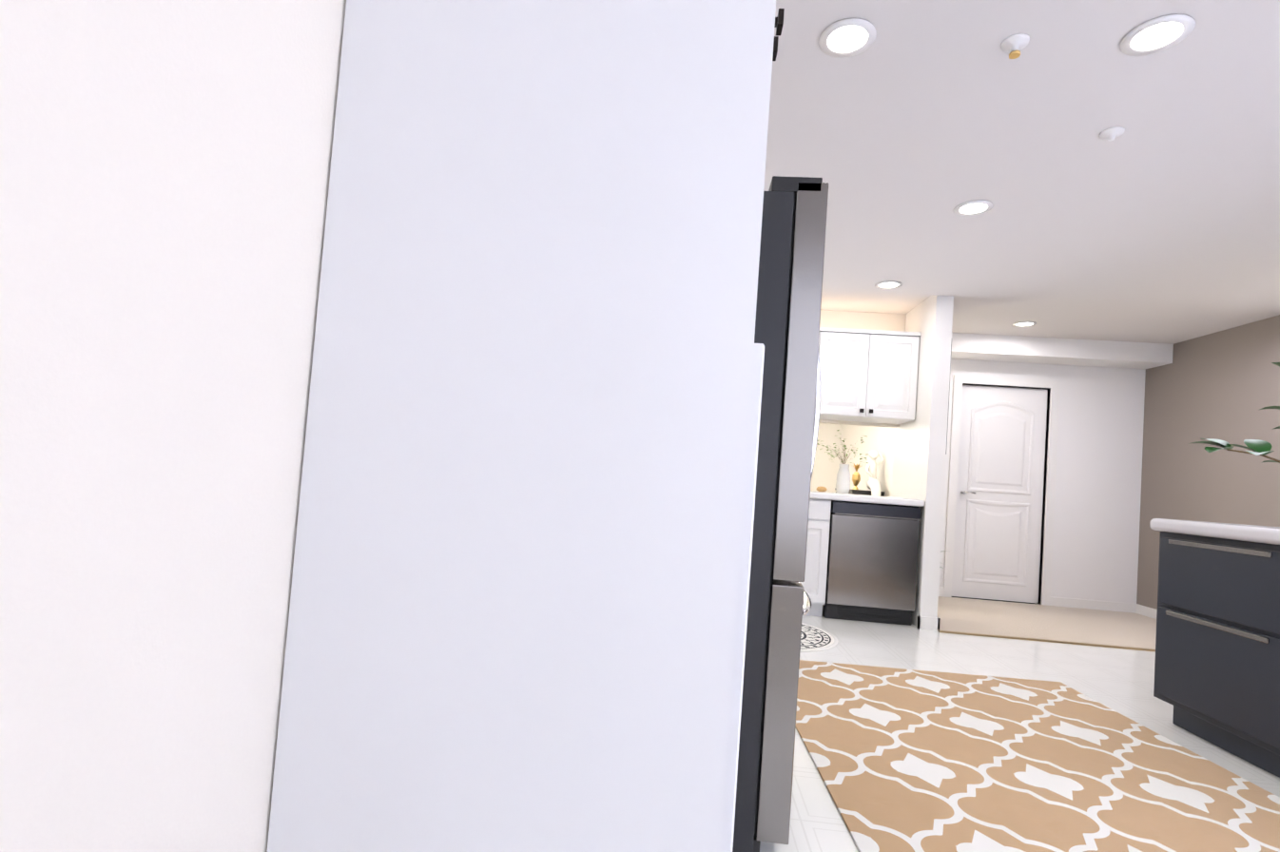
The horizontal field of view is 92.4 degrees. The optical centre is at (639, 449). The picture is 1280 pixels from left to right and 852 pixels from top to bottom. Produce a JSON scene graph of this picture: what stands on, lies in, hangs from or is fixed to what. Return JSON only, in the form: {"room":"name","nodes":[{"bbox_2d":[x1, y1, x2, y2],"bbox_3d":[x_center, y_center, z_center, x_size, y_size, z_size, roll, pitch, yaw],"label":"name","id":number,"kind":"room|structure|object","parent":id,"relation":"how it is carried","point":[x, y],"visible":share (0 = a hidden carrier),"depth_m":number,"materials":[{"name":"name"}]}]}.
{"room":"kitchen","nodes":[
{"label":"kitchen","id":0,"kind":"room"},
{"bbox_2d":[0,0,346,851],"bbox_3d":[-0.401,-0.203,2.170,0.120,2.440,6.440,4,-2,5],"label":"wall","id":1,"kind":"structure","parent":0,"point":[164,177],"depth_m":0.61,"materials":[{"name":"beige paint"}]},
{"bbox_2d":[810,423,841,492],"bbox_3d":[0.059,0.128,9.710,6.260,2.440,0.120,4,-2,5],"label":"wall","id":2,"kind":"structure","parent":0,"point":[825,470],"depth_m":9.43,"materials":[{"name":"paint"}]},
{"bbox_2d":[819,310,905,427],"bbox_3d":[1.072,-0.728,5.251,2.240,0.940,0.120,4,-2,5],"label":"wall","id":3,"kind":"structure","parent":0,"point":[863,320],"depth_m":5.14,"materials":[{"name":"beige paint"}]},
{"bbox_2d":[818,327,921,424],"bbox_3d":[1.225,-0.736,4.980,1.884,0.918,0.394,4,-2,5],"label":"upper cabinet","id":4,"kind":"object","parent":3,"relation":"attached to","point":[868,376],"visible":0.44,"depth_m":4.76,"materials":[{"name":"white paint"}]},
{"bbox_2d":[838,424,894,497],"bbox_3d":[2.973,0.258,7.689,0.120,2.440,3.440,4,-2,5],"label":"wall","id":5,"kind":"structure","parent":0,"point":[880,439],"depth_m":7.96,"materials":[{"name":"paint"}]},
{"bbox_2d":[891,294,953,626],"bbox_3d":[2.166,0.086,4.803,0.120,2.440,0.770,4,-2,5],"label":"wall","id":6,"kind":"structure","parent":0,"point":[919,457],"depth_m":4.46,"materials":[{"name":"white paint"}]},
{"bbox_2d":[917,616,940,630],"bbox_3d":[2.150,1.261,4.751,0.015,0.090,0.800,4,-2,5],"label":"baseboard","id":7,"kind":"structure","parent":6,"relation":"attached to","point":[928,623],"depth_m":4.36,"materials":[{"name":"white paint"}]},
{"bbox_2d":[945,344,951,454],"bbox_3d":[2.275,-0.380,4.760,0.035,0.860,0.500,4,-2,5],"label":"column","id":8,"kind":"structure","parent":6,"relation":"attached to","point":[948,399],"depth_m":4.51,"materials":[{"name":"white paint"}]},
{"bbox_2d":[759,604,1279,851],"bbox_3d":[1.851,1.196,1.870,4.840,0.050,6.320,4,-2,5],"label":"floor","id":9,"kind":"structure","parent":0,"point":[1120,681],"depth_m":3.46,"materials":[{"name":"tile"}]},
{"bbox_2d":[266,0,784,851],"bbox_3d":[-0.095,-0.112,1.169,0.656,2.225,0.818,4,-2,5],"label":"panel","id":10,"kind":"object","parent":9,"relation":"on","point":[519,591],"visible":1,"depth_m":0.82,"materials":[{"name":"white paint"}]},
{"bbox_2d":[732,175,828,851],"bbox_3d":[0.102,0.164,1.974,0.882,1.765,0.760,4,-2,5],"label":"refrigerator","id":11,"kind":"object","parent":9,"relation":"on","point":[788,306],"visible":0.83,"depth_m":1.57,"materials":[{"name":"silver metal"}]},
{"bbox_2d":[800,498,831,616],"bbox_3d":[1.108,0.800,4.794,0.575,0.864,0.644,4,-2,5],"label":"base cabinet","id":12,"kind":"object","parent":9,"relation":"on","point":[814,584],"visible":0.21,"depth_m":4.49,"materials":[{"name":"white paint"}]},
{"bbox_2d":[799,622,838,652],"bbox_3d":[0.817,1.177,3.970,0.890,0.005,0.890,4,-2,5],"label":"rug","id":13,"kind":"object","parent":9,"relation":"on","point":[813,638],"visible":0.21,"depth_m":3.84,"materials":[{"name":"white fabric"}]},
{"bbox_2d":[823,500,921,625],"bbox_3d":[1.714,0.843,4.750,0.632,0.862,0.634,4,-2,5],"label":"dishwasher","id":14,"kind":"object","parent":9,"relation":"on","point":[872,562],"visible":0.98,"depth_m":4.45,"materials":[{"name":"silver metal"}]},
{"bbox_2d":[795,659,1279,851],"bbox_3d":[1.402,1.144,2.109,1.600,0.008,2.440,4,-2,3],"label":"rug","id":15,"kind":"object","parent":9,"relation":"on","point":[904,760],"visible":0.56,"depth_m":2.16,"materials":[{"name":"brown fabric"}]},
{"bbox_2d":[938,629,1155,651],"bbox_3d":[3.279,1.361,4.221,2.360,0.011,0.030,4,-2,5],"label":"threshold strip","id":16,"kind":"object","parent":9,"relation":"on","point":[1050,641],"visible":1,"depth_m":4.25,"materials":[{"name":"beige"}]},
{"bbox_2d":[937,596,1156,649],"bbox_3d":[0.711,1.313,6.985,7.920,0.058,5.100,4,-2,5],"label":"floor carpet","id":17,"kind":"object","parent":9,"relation":"on","point":[1099,627],"visible":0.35,"depth_m":4.90,"materials":[{"name":"beige carpet"}]},
{"bbox_2d":[1153,531,1279,777],"bbox_3d":[2.926,0.827,2.162,1.201,0.864,1.315,4,-2,5],"label":"kitchen island","id":18,"kind":"object","parent":9,"relation":"on","point":[1217,664],"visible":1,"depth_m":2.50,"materials":[{"name":"grey wood"}]},
{"bbox_2d":[1149,518,1279,544],"bbox_3d":[2.970,0.366,2.187,1.260,0.059,1.390,4,-2,5],"label":"island countertop","id":19,"kind":"structure","parent":18,"relation":"on","point":[1267,534],"depth_m":2.52,"materials":[{"name":"stone"}]},
{"bbox_2d":[1187,362,1279,463],"bbox_3d":[3.041,-0.050,2.818,0.726,0.827,0.487,4,-2,5],"label":"fiddle-leaf fig plant","id":20,"kind":"object","parent":19,"relation":"on","point":[1260,447],"visible":1,"depth_m":2.92,"materials":[{"name":"green plant"}]},
{"bbox_3d":[0.306,0.738,4.672,1.006,0.864,1.018,4,-2,5],"label":"cabinet","id":21,"kind":"object","parent":9,"relation":"on","visible":0},
{"bbox_2d":[809,490,924,506],"bbox_3d":[0.970,0.334,4.895,2.235,0.049,0.780,4,-2,5],"label":"countertop","id":22,"kind":"structure","parent":21,"relation":"on","point":[851,497],"depth_m":4.44,"materials":[{"name":"white stone"}]},
{"bbox_2d":[816,486,827,491],"bbox_3d":[1.483,0.328,5.011,0.096,0.045,0.060,5,-2,-24],"label":"bread roll","id":23,"kind":"object","parent":22,"relation":"on","point":[822,489],"visible":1,"depth_m":4.99,"materials":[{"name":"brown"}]},
{"bbox_2d":[816,429,870,493],"bbox_3d":[1.663,0.109,5.106,0.438,0.513,0.400,4,-2,5],"label":"vase","id":24,"kind":"object","parent":22,"relation":"on","point":[843,484],"visible":1,"depth_m":5.01,"materials":[{"name":"white ceramic"}]},
{"bbox_2d":[834,487,884,496],"bbox_3d":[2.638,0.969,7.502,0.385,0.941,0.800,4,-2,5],"label":"tray","id":25,"kind":"object","parent":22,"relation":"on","point":[860,492],"visible":0.12,"depth_m":7.13,"materials":[{"name":"black metal"}]},
{"bbox_2d":[851,463,861,489],"bbox_3d":[2.593,0.329,7.384,0.152,0.318,0.160,4,-2,5],"label":"vase","id":26,"kind":"object","parent":25,"relation":"on","point":[856,476],"visible":1,"depth_m":7.36,"materials":[{"name":"gold metal"}]},
{"bbox_2d":[864,449,883,496],"bbox_3d":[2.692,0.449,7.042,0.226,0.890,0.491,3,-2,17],"label":"statue","id":27,"kind":"object","parent":25,"relation":"on","point":[873,484],"visible":0.73,"depth_m":7.14,"materials":[{"name":"white ceramic"}]},
{"bbox_2d":[763,0,1279,310],"bbox_3d":[2.000,-1.255,1.633,4.840,0.040,5.650,4,-2,5],"label":"ceiling","id":28,"kind":"structure","parent":0,"point":[910,128],"depth_m":2.51,"materials":[{"name":"paint"}]},
{"bbox_2d":[818,18,876,58],"bbox_3d":[0.664,-1.314,1.966,0.176,0.007,0.176,4,-2,5],"label":"recessed light","id":29,"kind":"object","parent":28,"relation":"in","point":[848,37],"visible":1,"depth_m":1.96,"materials":[{"name":"white paint"}]},
{"bbox_2d":[875,280,902,289],"bbox_3d":[1.736,-1.145,4.284,0.176,0.007,0.176,4,-2,5],"label":"recessed light","id":30,"kind":"object","parent":28,"relation":"in","point":[887,284],"visible":1,"depth_m":4.28,"materials":[{"name":"white paint"}]},
{"bbox_2d":[953,199,993,215],"bbox_3d":[1.660,-1.199,3.058,0.176,0.007,0.176,4,-2,5],"label":"recessed light","id":31,"kind":"object","parent":28,"relation":"in","point":[974,207],"visible":1,"depth_m":3.05,"materials":[{"name":"white paint"}]},
{"bbox_2d":[1000,33,1029,58],"bbox_3d":[1.180,-1.260,1.933,0.080,0.045,0.080,4,-2,5],"label":"sprinkler","id":32,"kind":"object","parent":28,"relation":"attached to","point":[1013,45],"visible":1,"depth_m":1.92,"materials":[{"name":"white paint"}]},
{"bbox_2d":[1099,126,1124,140],"bbox_3d":[1.815,-1.204,2.363,0.080,0.032,0.080,4,-2,5],"label":"sprinkler","id":33,"kind":"object","parent":28,"relation":"attached to","point":[1111,133],"visible":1,"depth_m":2.35,"materials":[{"name":"white paint"}]},
{"bbox_2d":[1119,14,1195,56],"bbox_3d":[1.566,-1.253,1.863,0.176,0.007,0.176,4,-2,5],"label":"recessed light","id":34,"kind":"object","parent":28,"relation":"in","point":[1157,34],"visible":1,"depth_m":1.86,"materials":[{"name":"white paint"}]},
{"bbox_2d":[938,358,1145,604],"bbox_3d":[3.719,0.238,5.844,1.900,2.440,0.120,4,-2,5],"label":"wall","id":35,"kind":"structure","parent":0,"point":[1095,539],"depth_m":5.74,"materials":[{"name":"white paint"}]},
{"bbox_2d":[951,385,1047,602],"bbox_3d":[3.409,0.415,5.829,0.800,2.018,0.093,4,-2,5],"label":"interior door","id":36,"kind":"structure","parent":35,"relation":"in","point":[998,507],"depth_m":5.83,"materials":[{"name":"white paint"}]},
{"bbox_2d":[943,374,1060,605],"bbox_3d":[3.413,0.380,5.852,0.960,2.115,0.138,4,-2,5],"label":"door frame","id":37,"kind":"structure","parent":35,"relation":"attached to","point":[1049,478],"depth_m":5.79,"materials":[{"name":"white paint"}]},
{"bbox_2d":[1049,596,1135,613],"bbox_3d":[4.176,1.444,5.686,0.740,0.090,0.015,4,-2,5],"label":"baseboard","id":38,"kind":"structure","parent":35,"relation":"attached to","point":[1055,601],"depth_m":5.68,"materials":[{"name":"white paint"}]},
{"bbox_2d":[820,290,1279,344],"bbox_3d":[0.670,-1.296,4.284,8.160,0.060,10.960,4,-2,5],"label":"ceiling","id":39,"kind":"structure","parent":0,"point":[1108,321],"depth_m":4.87,"materials":[{"name":"paint"}]},
{"bbox_2d":[1011,321,1036,327],"bbox_3d":[3.216,-1.045,5.138,0.176,0.007,0.176,4,-2,5],"label":"recessed light","id":40,"kind":"object","parent":39,"relation":"in","point":[1023,323],"visible":0.94,"depth_m":5.13,"materials":[{"name":"white paint"}]},
{"bbox_2d":[950,332,1173,368],"bbox_3d":[3.783,-0.903,5.670,1.900,0.170,0.320,4,-2,5],"label":"ceiling bulkhead","id":41,"kind":"object","parent":39,"relation":"attached to","point":[1129,355],"visible":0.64,"depth_m":5.53,"materials":[{"name":"white paint"}]},
{"bbox_2d":[1136,314,1279,609],"bbox_3d":[4.444,0.146,2.197,0.120,2.440,7.280,4,-2,5],"label":"wall","id":42,"kind":"structure","parent":0,"point":[1224,385],"depth_m":4.99,"materials":[{"name":"beige paint"}]},
{"bbox_2d":[1135,603,1157,619],"bbox_3d":[4.289,1.310,2.096,0.015,0.090,7.160,4,-2,5],"label":"baseboard","id":43,"kind":"structure","parent":42,"relation":"attached to","point":[1141,610],"depth_m":5.52,"materials":[{"name":"white paint"}]}
]}

